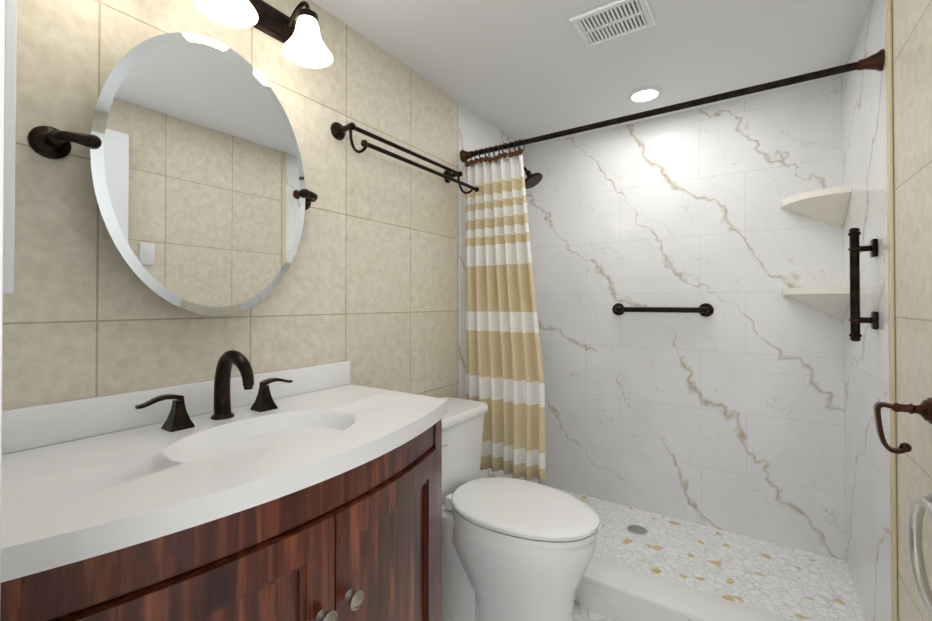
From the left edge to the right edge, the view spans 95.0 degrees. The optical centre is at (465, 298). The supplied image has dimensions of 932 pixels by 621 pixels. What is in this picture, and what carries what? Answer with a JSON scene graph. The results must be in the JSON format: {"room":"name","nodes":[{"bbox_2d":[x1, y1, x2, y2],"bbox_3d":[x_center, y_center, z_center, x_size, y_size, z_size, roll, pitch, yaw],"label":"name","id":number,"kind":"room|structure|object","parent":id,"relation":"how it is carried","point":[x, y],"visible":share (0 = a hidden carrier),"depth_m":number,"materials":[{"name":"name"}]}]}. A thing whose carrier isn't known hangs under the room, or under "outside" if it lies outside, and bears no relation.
{"room":"bathroom","nodes":[
{"label":"bathroom","id":0,"kind":"room"},
{"bbox_2d":[3,0,16,293],"bbox_3d":[-0.922,-0.515,0.771,0.104,1.013,0.139,0,-1,34],"label":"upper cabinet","id":1,"kind":"object","parent":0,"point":[10,135],"visible":0.62,"depth_m":0.79,"materials":[{"name":"white paint"}]},
{"bbox_2d":[459,102,525,479],"bbox_3d":[0.164,0.108,2.574,0.100,2.230,0.875,0,-1,34],"label":"wall","id":2,"kind":"structure","parent":0,"point":[477,132],"depth_m":2.24,"materials":[{"name":"white stone"}]},
{"bbox_2d":[27,32,317,315],"bbox_3d":[-0.676,-0.315,1.139,0.102,0.720,0.682,0,-1,34],"label":"oval mirror","id":3,"kind":"object","parent":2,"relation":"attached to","point":[205,198],"visible":1,"depth_m":1.07,"materials":[{"name":"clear mirror"}]},
{"bbox_2d":[2,0,458,409],"bbox_3d":[-0.663,0.097,1.337,0.100,2.230,2.100,0,-1,34],"label":"wall tiles","id":4,"kind":"structure","parent":2,"relation":"attached to","point":[367,287],"depth_m":1.33,"materials":[{"name":"beige tile"}]},
{"bbox_2d":[193,0,332,67],"bbox_3d":[-0.637,-0.830,1.115,0.198,0.173,0.645,0,-1,34],"label":"sconce","id":5,"kind":"object","parent":4,"relation":"attached to","point":[300,38],"visible":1,"depth_m":1.28,"materials":[{"name":"white glass"}]},
{"bbox_2d":[331,122,478,193],"bbox_3d":[-0.207,-0.568,1.789,0.162,0.134,0.750,0,-1,34],"label":"towel rail","id":6,"kind":"object","parent":4,"relation":"attached to","point":[338,130],"visible":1,"depth_m":1.63,"materials":[{"name":"brown metal"}]},
{"bbox_2d":[524,167,542,188],"bbox_3d":[0.294,-0.706,2.425,0.290,0.175,0.124,0,-1,34],"label":"shower head","id":7,"kind":"object","parent":2,"relation":"attached to","point":[533,180],"visible":0.65,"depth_m":2.37},
{"bbox_2d":[460,49,884,483],"bbox_3d":[0.647,0.035,1.777,1.589,1.622,0.070,0,-1,34],"label":"shower curtain","id":8,"kind":"object","parent":2,"relation":"attached to","point":[504,376],"visible":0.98,"depth_m":2.07,"materials":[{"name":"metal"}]},
{"bbox_2d":[311,0,870,146],"bbox_3d":[0.283,-1.069,1.242,1.790,0.100,2.975,0,-1,34],"label":"ceiling","id":9,"kind":"structure","parent":0,"point":[517,70],"depth_m":1.75,"materials":[{"name":"white paint"}]},
{"bbox_2d":[569,0,654,49],"bbox_3d":[0.536,-1.009,1.562,0.255,0.014,0.210,0,-1,34],"label":"ceiling vent","id":10,"kind":"object","parent":9,"relation":"in","point":[607,23],"visible":0.98,"depth_m":1.56,"materials":[{"name":"white paint"}]},
{"bbox_2d":[628,86,662,102],"bbox_3d":[0.886,-1.006,2.117,0.160,0.008,0.160,0,-1,34],"label":"recessed light","id":11,"kind":"object","parent":9,"relation":"in","point":[644,94],"visible":1,"depth_m":2.11,"materials":[{"name":"white paint"}]},
{"bbox_2d":[442,481,866,620],"bbox_3d":[0.283,1.246,1.220,1.790,0.130,2.975,0,-1,34],"label":"floor","id":12,"kind":"structure","parent":0,"point":[786,582],"depth_m":1.90,"materials":[{"name":"tile"}]},
{"bbox_2d":[0,350,447,620],"bbox_3d":[-0.477,0.669,0.991,0.586,1.078,1.010,0,-1,34],"label":"bathroom vanity","id":13,"kind":"object","parent":12,"relation":"on","point":[311,493],"visible":1,"depth_m":0.82,"materials":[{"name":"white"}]},
{"bbox_2d":[442,397,599,620],"bbox_3d":[0.102,0.838,1.625,0.796,0.752,0.470,0,-1,34],"label":"toilet","id":14,"kind":"object","parent":12,"relation":"on","point":[513,549],"visible":0.85,"depth_m":1.48,"materials":[{"name":"white ceramic"}]},
{"bbox_2d":[627,524,647,535],"bbox_3d":[0.880,1.188,2.196,0.104,0.004,0.104,0,-1,34],"label":"shower drain","id":15,"kind":"object","parent":12,"relation":"on","point":[635,529],"visible":1,"depth_m":2.19,"materials":[{"name":"silver metal"}]},
{"bbox_2d":[574,556,789,620],"bbox_3d":[0.590,1.150,1.681,1.590,0.130,0.156,0,-1,34],"label":"curb","id":16,"kind":"object","parent":12,"relation":"on","point":[613,590],"visible":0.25,"depth_m":1.58,"materials":[{"name":"stone"}]},
{"bbox_2d":[525,77,844,560],"bbox_3d":[1.082,0.107,2.426,1.590,2.230,0.100,0,-1,34],"label":"wall","id":17,"kind":"structure","parent":0,"point":[727,415],"depth_m":2.26,"materials":[{"name":"white stone"}]},
{"bbox_2d":[612,303,713,316],"bbox_3d":[1.058,0.061,2.342,0.517,0.072,0.066,0,-1,34],"label":"grab rail","id":18,"kind":"object","parent":17,"relation":"attached to","point":[705,310],"visible":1,"depth_m":2.29,"materials":[{"name":"brown metal"}]},
{"bbox_2d":[841,0,890,620],"bbox_3d":[1.555,0.099,1.614,0.100,2.230,0.925,0,-1,34],"label":"wall","id":19,"kind":"structure","parent":0,"point":[866,365],"depth_m":1.53,"materials":[{"name":"white stone"}]},
{"bbox_2d":[781,287,849,320],"bbox_3d":[1.558,0.027,1.912,0.225,0.150,0.225,0,-1,34],"label":"corner shelf","id":20,"kind":"object","parent":19,"relation":"attached to","point":[833,301],"visible":0.98,"depth_m":1.88,"materials":[{"name":"white ceramic"}]},
{"bbox_2d":[781,185,851,228],"bbox_3d":[1.558,-0.393,1.916,0.225,0.150,0.225,0,-1,34],"label":"corner shelf","id":21,"kind":"object","parent":19,"relation":"attached to","point":[829,206],"visible":1,"depth_m":1.89,"materials":[{"name":"white ceramic"}]},
{"bbox_2d":[848,228,878,341],"bbox_3d":[1.330,-0.047,1.434,0.072,0.386,0.044,0,-1,34],"label":"grab rail","id":22,"kind":"object","parent":19,"relation":"attached to","point":[855,248],"visible":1,"depth_m":1.43,"materials":[{"name":"brown metal"}]},
{"bbox_2d":[886,0,897,620],"bbox_3d":[1.244,0.096,1.248,0.010,2.230,0.028,0,-1,34],"label":"trim","id":23,"kind":"structure","parent":19,"relation":"attached to","point":[891,308],"depth_m":1.24,"materials":[{"name":"beige"}]},
{"bbox_2d":[892,0,931,620],"bbox_3d":[0.728,0.087,0.377,0.100,2.230,2.050,0,-1,34],"label":"wall tiles","id":24,"kind":"structure","parent":19,"relation":"attached to","point":[912,80],"depth_m":1.10,"materials":[{"name":"beige tile"}]},
{"bbox_2d":[873,397,931,453],"bbox_3d":[1.031,0.297,1.008,0.099,0.137,0.060,0,-1,34],"label":"robe hook","id":25,"kind":"object","parent":24,"relation":"attached to","point":[923,409],"visible":1,"depth_m":1.00,"materials":[{"name":"brown metal"}]},
{"bbox_2d":[908,491,931,616],"bbox_3d":[0.932,0.492,0.827,0.064,0.250,0.221,0,-1,34],"label":"towel ring","id":26,"kind":"object","parent":24,"relation":"attached to","point":[920,506],"visible":1,"depth_m":0.90,"materials":[{"name":"silver metal"}]},
{"bbox_3d":[-0.377,0.086,0.244,1.590,2.230,0.120,0,-1,34],"label":"paint","id":27,"kind":"object","parent":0,"visible":0},
{"bbox_2d":[0,0,5,576],"bbox_3d":[-0.056,0.139,0.036,0.825,2.120,0.132,0,-1,34],"label":"door frame","id":28,"kind":"structure","parent":27,"relation":"attached to","point":[2,79],"depth_m":0.28,"materials":[{"name":"white paint"}]}
]}

